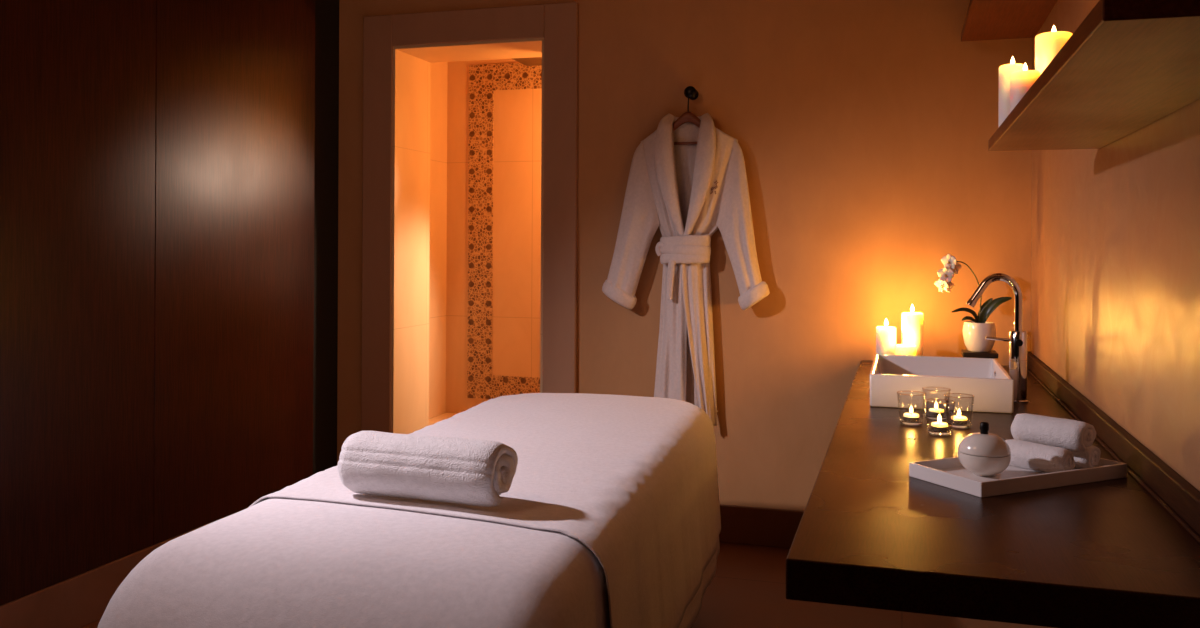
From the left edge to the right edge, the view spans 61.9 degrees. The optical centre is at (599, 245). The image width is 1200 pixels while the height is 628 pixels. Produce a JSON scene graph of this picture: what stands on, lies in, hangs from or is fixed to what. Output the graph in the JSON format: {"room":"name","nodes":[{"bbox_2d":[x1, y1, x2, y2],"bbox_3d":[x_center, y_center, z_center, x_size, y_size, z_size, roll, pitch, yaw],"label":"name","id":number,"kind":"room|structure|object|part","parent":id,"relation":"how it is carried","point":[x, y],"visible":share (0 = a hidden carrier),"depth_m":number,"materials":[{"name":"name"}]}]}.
{"room":"spa","nodes":[
{"label":"spa","id":0,"kind":"room"},
{"bbox_2d":[0,508,246,627],"bbox_3d":[-1.996,1.107,1.932,0.034,0.165,5.540,0,0,17],"label":"floor","id":1,"kind":"structure","parent":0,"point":[80,600],"depth_m":3.09,"materials":[{"name":"wood"}]},
{"bbox_2d":[313,0,338,474],"bbox_3d":[-2.135,-0.186,1.976,0.270,2.750,5.540,0,0,17],"label":"wall","id":2,"kind":"structure","parent":0,"point":[326,166],"depth_m":4.49,"materials":[{"name":"black"}]},
{"bbox_2d":[0,0,155,605],"bbox_3d":[-1.677,-0.264,2.969,0.029,2.579,0.964,0,0,17],"label":"wall panel","id":3,"kind":"object","parent":2,"relation":"attached to","point":[78,77],"visible":1,"depth_m":3.09,"materials":[{"name":"brown wood"}]},
{"bbox_2d":[153,0,314,544],"bbox_3d":[-1.396,-0.263,3.892,0.030,2.579,0.964,0,0,17],"label":"wall panel","id":4,"kind":"object","parent":2,"relation":"attached to","point":[235,110],"visible":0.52,"depth_m":3.82,"materials":[{"name":"brown wood"}]},
{"bbox_2d":[429,62,447,418],"bbox_3d":[-0.948,-0.180,5.132,0.100,2.750,0.532,0,0,17],"label":"wall","id":5,"kind":"structure","parent":0,"point":[438,75],"depth_m":5.27,"materials":[{"name":"paint"}]},
{"bbox_2d":[446,59,541,412],"bbox_3d":[-0.043,-0.175,5.187,1.800,2.750,0.100,0,0,17],"label":"wall","id":6,"kind":"structure","parent":0,"point":[516,298],"depth_m":5.28,"materials":[{"name":"stone"}]},
{"bbox_2d":[429,413,457,424],"bbox_3d":[-0.128,1.049,4.928,1.600,0.300,0.440,0,0,17],"label":"floor","id":7,"kind":"structure","parent":6,"relation":"attached to","point":[444,416],"depth_m":5.21,"materials":[{"name":"stone"}]},
{"bbox_2d":[467,63,541,398],"bbox_3d":[-0.127,-0.072,5.157,1.202,1.773,0.006,0,0,17],"label":"decorative tile border","id":8,"kind":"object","parent":6,"relation":"attached to","point":[484,79],"depth_m":5.30,"materials":[{"name":"tile"}]},
{"bbox_2d":[80,542,1051,627],"bbox_3d":[-0.500,1.247,1.979,3.405,0.100,6.500,0,0,17],"label":"floor","id":9,"kind":"structure","parent":0,"point":[747,589],"depth_m":3.32,"materials":[{"name":"wood"}]},
{"bbox_2d":[97,497,719,627],"bbox_3d":[-0.247,0.860,2.514,0.892,0.677,2.258,0,0,14],"label":"blanket","id":10,"kind":"object","parent":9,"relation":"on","point":[274,562],"visible":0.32,"depth_m":1.68,"materials":[{"name":"fabric"}]},
{"bbox_2d":[248,393,720,627],"bbox_3d":[-0.185,0.732,2.759,0.900,0.433,1.759,0,0,14],"label":"sheet","id":11,"kind":"object","parent":10,"relation":"on","point":[633,479],"visible":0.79,"depth_m":2.44,"materials":[{"name":"white fabric"}]},
{"bbox_2d":[337,431,517,506],"bbox_3d":[-0.354,0.453,2.042,0.361,0.127,0.135,0,0,21],"label":"rolled towel","id":12,"kind":"object","parent":11,"relation":"on","point":[475,472],"visible":1,"depth_m":1.99,"materials":[{"name":"white fabric"}]},
{"bbox_2d":[337,0,1031,510],"bbox_3d":[0.221,-0.174,4.327,3.405,2.750,0.328,0,0,17],"label":"wall","id":13,"kind":"structure","parent":0,"point":[863,129],"depth_m":3.99,"materials":[{"name":"paint"}]},
{"bbox_2d":[391,38,543,433],"bbox_3d":[-0.538,0.153,4.547,0.725,2.088,0.349,0,0,17],"label":"trim","id":14,"kind":"structure","parent":13,"relation":"attached to","point":[412,63],"depth_m":4.60,"materials":[{"name":"paint"}]},
{"bbox_2d":[361,2,578,432],"bbox_3d":[-0.586,0.081,4.386,1.019,2.231,0.029,0,0,17],"label":"trim","id":15,"kind":"structure","parent":13,"relation":"attached to","point":[557,23],"depth_m":4.34,"materials":[{"name":"wood"}]},
{"bbox_2d":[602,113,769,425],"bbox_3d":[0.336,0.094,4.040,0.692,1.268,0.121,0,0,17],"label":"bathrobe","id":16,"kind":"object","parent":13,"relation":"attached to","point":[688,192],"visible":0.95,"depth_m":4.02,"materials":[{"name":"white fabric"}]},
{"bbox_3d":[0.259,0.087,4.072,0.209,1.188,0.066,0,0,37],"label":"panel","id":17,"kind":"part","parent":16,"relation":"part of","materials":[{"name":"white fabric"}]},
{"bbox_3d":[0.361,0.087,4.080,0.400,1.172,0.020,0,0,17],"label":"panel","id":18,"kind":"part","parent":16,"relation":"part of","materials":[{"name":"white fabric"}]},
{"bbox_3d":[0.435,0.113,4.017,0.220,1.231,0.074,0,0,-5],"label":"panel","id":19,"kind":"part","parent":16,"relation":"part of","materials":[{"name":"white fabric"}]},
{"bbox_2d":[684,86,698,99],"bbox_3d":[0.372,-0.620,4.071,0.050,0.050,0.076,0,0,17],"label":"wall hook","id":20,"kind":"object","parent":13,"relation":"attached to","point":[690,92],"visible":1,"depth_m":4.04,"materials":[{"name":"black metal"}]},
{"bbox_2d":[673,98,700,144],"bbox_3d":[0.357,-0.527,4.056,0.250,0.234,0.022,0,0,17],"label":"hanger","id":21,"kind":"object","parent":20,"relation":"hanging from","point":[687,117],"visible":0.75,"depth_m":4.05,"materials":[{"name":"brown wood"}]},
{"bbox_2d":[719,504,803,547],"bbox_3d":[0.749,1.129,3.983,1.781,0.150,0.018,0,0,17],"label":"baseboard","id":22,"kind":"structure","parent":13,"relation":"attached to","point":[770,527],"depth_m":4.01,"materials":[{"name":"wood"}]},
{"bbox_2d":[1031,0,1199,490],"bbox_3d":[0.901,-0.170,1.054,0.200,2.750,5.540,0,0,17],"label":"wall","id":23,"kind":"structure","parent":0,"point":[1115,227],"depth_m":2.12,"materials":[{"name":"paint"}]},
{"bbox_2d":[786,360,1199,627],"bbox_3d":[0.934,0.476,2.574,0.612,0.058,2.607,0,0,17],"label":"countertop","id":24,"kind":"structure","parent":23,"relation":"attached to","point":[870,533],"depth_m":1.51,"materials":[{"name":"brown wood"}]},
{"bbox_2d":[876,325,896,354],"bbox_3d":[1.048,0.356,3.663,0.072,0.182,0.072,0,0,-4],"label":"pillar candle","id":25,"kind":"object","parent":24,"relation":"on","point":[885,335],"visible":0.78,"depth_m":3.63,"materials":[{"name":"white wax"}]},
{"bbox_2d":[895,343,916,355],"bbox_3d":[1.094,0.386,3.576,0.074,0.124,0.074,0,0,-27],"label":"pillar candle","id":26,"kind":"object","parent":24,"relation":"on","point":[900,349],"visible":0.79,"depth_m":3.55,"materials":[{"name":"white wax"}]},
{"bbox_2d":[897,391,925,425],"bbox_3d":[0.777,0.406,2.496,0.070,0.079,0.070,0,0,-3],"label":"glass","id":27,"kind":"object","parent":24,"relation":"on","point":[901,421],"visible":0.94,"depth_m":2.48,"materials":[{"name":"clear glass"}]},
{"bbox_2d":[903,412,918,421],"bbox_3d":[0.777,0.419,2.496,0.039,0.035,0.039,0,0,22],"label":"tealight","id":28,"kind":"object","parent":27,"relation":"in","point":[911,417],"visible":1,"depth_m":2.48,"materials":[{"name":"white wax"}]},
{"bbox_2d":[903,416,918,421],"bbox_3d":[0.777,0.431,2.496,0.039,0.010,0.039,0,0,22],"label":"cup","id":29,"kind":"object","parent":28,"relation":"attached to","point":[906,418],"depth_m":2.48,"materials":[{"name":"silver metal"}]},
{"bbox_2d":[901,311,922,355],"bbox_3d":[1.140,0.331,3.651,0.076,0.235,0.076,0,0,-35],"label":"pillar candle","id":30,"kind":"object","parent":24,"relation":"on","point":[911,322],"visible":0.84,"depth_m":3.62,"materials":[{"name":"white wax"}]},
{"bbox_2d":[922,387,950,420],"bbox_3d":[0.865,0.407,2.571,0.070,0.079,0.070,0,0,-39],"label":"glass","id":31,"kind":"object","parent":24,"relation":"on","point":[933,418],"visible":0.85,"depth_m":2.56,"materials":[{"name":"clear glass"}]},
{"bbox_2d":[928,407,943,416],"bbox_3d":[0.865,0.419,2.571,0.039,0.035,0.039,0,0,3],"label":"tealight","id":32,"kind":"object","parent":31,"relation":"in","point":[936,412],"visible":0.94,"depth_m":2.56,"materials":[{"name":"white wax"}]},
{"bbox_2d":[928,411,943,416],"bbox_3d":[0.865,0.432,2.571,0.039,0.010,0.039,0,0,3],"label":"cup","id":33,"kind":"object","parent":32,"relation":"attached to","point":[931,413],"depth_m":2.55,"materials":[{"name":"silver metal"}]},
{"bbox_2d":[924,398,954,435],"bbox_3d":[0.804,0.407,2.368,0.070,0.079,0.070,0,0,4],"label":"glass","id":34,"kind":"object","parent":24,"relation":"on","point":[937,433],"visible":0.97,"depth_m":2.35,"materials":[{"name":"clear glass"}]},
{"bbox_2d":[931,421,947,430],"bbox_3d":[0.804,0.419,2.368,0.039,0.035,0.039,0,0,-42],"label":"tealight","id":35,"kind":"object","parent":34,"relation":"in","point":[935,426],"visible":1,"depth_m":2.35,"materials":[{"name":"white wax"}]},
{"bbox_2d":[931,426,947,430],"bbox_3d":[0.804,0.432,2.368,0.039,0.010,0.039,0,0,-42],"label":"cup","id":36,"kind":"object","parent":35,"relation":"attached to","point":[935,428],"depth_m":2.35,"materials":[{"name":"silver metal"}]},
{"bbox_2d":[870,354,1013,412],"bbox_3d":[1.001,0.402,2.967,0.372,0.091,0.536,0,0,17],"label":"vessel sink","id":37,"kind":"object","parent":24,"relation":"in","point":[992,387],"visible":0.98,"depth_m":2.74,"materials":[{"name":"white ceramic"}]},
{"bbox_2d":[944,393,973,428],"bbox_3d":[0.883,0.407,2.459,0.070,0.079,0.070,0,0,-7],"label":"glass","id":38,"kind":"object","parent":24,"relation":"on","point":[956,426],"visible":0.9,"depth_m":2.44,"materials":[{"name":"clear glass"}]},
{"bbox_2d":[951,415,966,424],"bbox_3d":[0.883,0.419,2.459,0.039,0.035,0.039,0,0,-14],"label":"tealight","id":39,"kind":"object","parent":38,"relation":"in","point":[960,420],"visible":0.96,"depth_m":2.44,"materials":[{"name":"white wax"}]},
{"bbox_2d":[951,419,966,424],"bbox_3d":[0.883,0.432,2.459,0.039,0.010,0.039,0,0,-14],"label":"cup","id":40,"kind":"object","parent":39,"relation":"attached to","point":[956,421],"depth_m":2.44,"materials":[{"name":"silver metal"}]},
{"bbox_2d":[961,349,997,358],"bbox_3d":[1.368,0.415,3.607,0.119,0.068,0.120,0,0,17],"label":"plant stand","id":41,"kind":"object","parent":24,"relation":"on","point":[965,353],"visible":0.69,"depth_m":3.56,"materials":[{"name":"brown wood"}]},
{"bbox_2d":[934,254,1011,351],"bbox_3d":[1.339,0.205,3.607,0.255,0.352,0.114,0,0,0],"label":"potted orchid","id":42,"kind":"object","parent":41,"relation":"on","point":[975,331],"visible":1,"depth_m":3.59,"materials":[{"name":"white ceramic"}]},
{"bbox_3d":[1.310,0.172,3.618,0.134,0.231,0.007,0,0,10],"label":"stem","id":43,"kind":"part","parent":42,"relation":"part of","materials":[{"name":"green plant"}]},
{"bbox_3d":[1.368,0.329,3.608,0.114,0.105,0.114,0,0,17],"label":"pot","id":44,"kind":"part","parent":42,"relation":"part of","materials":[{"name":"white ceramic"}]},
{"bbox_2d":[966,273,1027,403],"bbox_3d":[1.144,0.264,2.881,0.168,0.369,0.054,0,0,17],"label":"faucet","id":45,"kind":"object","parent":24,"relation":"on","point":[1017,340],"visible":0.98,"depth_m":2.85,"materials":[{"name":"silver metal"}]},
{"bbox_3d":[1.140,0.169,2.881,0.144,0.179,0.022,0,0,16],"label":"spout","id":46,"kind":"part","parent":45,"relation":"part of","materials":[{"name":"silver metal"}]},
{"bbox_3d":[1.145,0.270,2.872,0.071,0.015,0.009,0,0,10],"label":"lever","id":47,"kind":"part","parent":45,"relation":"part of","materials":[{"name":"silver metal"}]},
{"bbox_2d":[909,457,1126,497],"bbox_3d":[0.806,0.433,1.929,0.380,0.027,0.182,0,0,-25],"label":"serving tray","id":48,"kind":"object","parent":24,"relation":"on","point":[950,473],"visible":0.7,"depth_m":1.87,"materials":[{"name":"white paint"}]},
{"bbox_2d":[958,422,1010,476],"bbox_3d":[0.735,0.387,1.911,0.095,0.101,0.095,0,0,17],"label":"lidded jar","id":49,"kind":"object","parent":48,"relation":"on","point":[983,453],"visible":1,"depth_m":1.88,"materials":[{"name":"beige ceramic"}]},
{"bbox_3d":[0.735,0.349,1.911,0.018,0.024,0.018,0,0,17],"label":"knob","id":50,"kind":"part","parent":49,"relation":"part of","materials":[{"name":"black metal"}]},
{"bbox_3d":[0.735,0.377,1.911,0.095,0.035,0.095,0,0,17],"label":"lid","id":51,"kind":"part","parent":49,"relation":"part of","materials":[{"name":"beige ceramic"}]},
{"bbox_2d":[958,451,1010,476],"bbox_3d":[0.734,0.416,1.911,0.095,0.043,0.095,0,0,17],"label":"bowl","id":52,"kind":"object","parent":49,"relation":"attached to","point":[981,463],"depth_m":1.87,"materials":[{"name":"beige ceramic"}]},
{"bbox_2d":[1005,439,1074,472],"bbox_3d":[0.853,0.413,1.954,0.055,0.052,0.135,0,0,-33],"label":"rolled towel","id":53,"kind":"object","parent":48,"relation":"on","point":[1032,456],"visible":0.91,"depth_m":1.93,"materials":[{"name":"white fabric"}]},
{"bbox_2d":[1070,445,1100,468],"bbox_3d":[0.928,0.414,2.003,0.052,0.050,0.135,0,0,-33],"label":"rolled towel","id":54,"kind":"object","parent":48,"relation":"on","point":[1089,458],"visible":0.38,"depth_m":1.95,"materials":[{"name":"white fabric"}]},
{"bbox_2d":[1011,413,1095,451],"bbox_3d":[0.894,0.368,1.978,0.060,0.057,0.150,0,0,-37],"label":"rolled towel","id":55,"kind":"object","parent":54,"relation":"on","point":[1073,435],"visible":0.98,"depth_m":1.95,"materials":[{"name":"white fabric"}]},
{"bbox_2d":[961,0,1057,41],"bbox_3d":[1.125,-0.776,2.565,0.254,0.028,2.360,0,0,17],"label":"wall shelf","id":56,"kind":"object","parent":23,"relation":"attached to","point":[985,19],"visible":1,"depth_m":3.36,"materials":[{"name":"brown wood"}]},
{"bbox_2d":[988,0,1199,150],"bbox_3d":[0.871,-0.249,1.736,0.254,0.028,1.497,0,0,17],"label":"wall shelf","id":57,"kind":"object","parent":23,"relation":"attached to","point":[1129,65],"visible":1,"depth_m":1.44,"materials":[{"name":"brown wood"}]},
{"bbox_2d":[998,63,1026,127],"bbox_3d":[0.983,-0.357,2.383,0.062,0.188,0.062,0,0,-8],"label":"pillar candle","id":58,"kind":"object","parent":57,"relation":"on","point":[1005,71],"visible":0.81,"depth_m":2.37,"materials":[{"name":"white wax"}]},
{"bbox_2d":[1010,70,1039,112],"bbox_3d":[0.966,-0.339,2.273,0.063,0.153,0.063,0,0,13],"label":"pillar candle","id":59,"kind":"object","parent":57,"relation":"on","point":[1021,82],"visible":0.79,"depth_m":2.25,"materials":[{"name":"white wax"}]},
{"bbox_2d":[1035,31,1071,74],"bbox_3d":[1.050,-0.387,2.315,0.080,0.248,0.080,0,0,-19],"label":"pillar candle","id":60,"kind":"object","parent":57,"relation":"on","point":[1048,44],"visible":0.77,"depth_m":2.29,"materials":[{"name":"white wax"}]},
{"bbox_2d":[1027,351,1199,542],"bbox_3d":[1.213,0.420,2.489,0.029,0.056,2.606,0,0,17],"label":"backsplash","id":61,"kind":"structure","parent":23,"relation":"attached to","point":[1181,499],"depth_m":1.98,"materials":[{"name":"brown wood"}]},
{"bbox_3d":[-0.130,-1.191,4.884,1.600,0.060,0.532,0,0,17],"label":"ceiling","id":62,"kind":"structure","parent":0,"visible":0},
{"bbox_2d":[512,57,541,65],"bbox_3d":[-0.266,-1.047,5.005,0.330,0.231,0.300,0,0,17],"label":"shower head","id":63,"kind":"object","parent":62,"relation":"attached to","point":[532,61],"visible":0.12,"depth_m":5.06}
]}

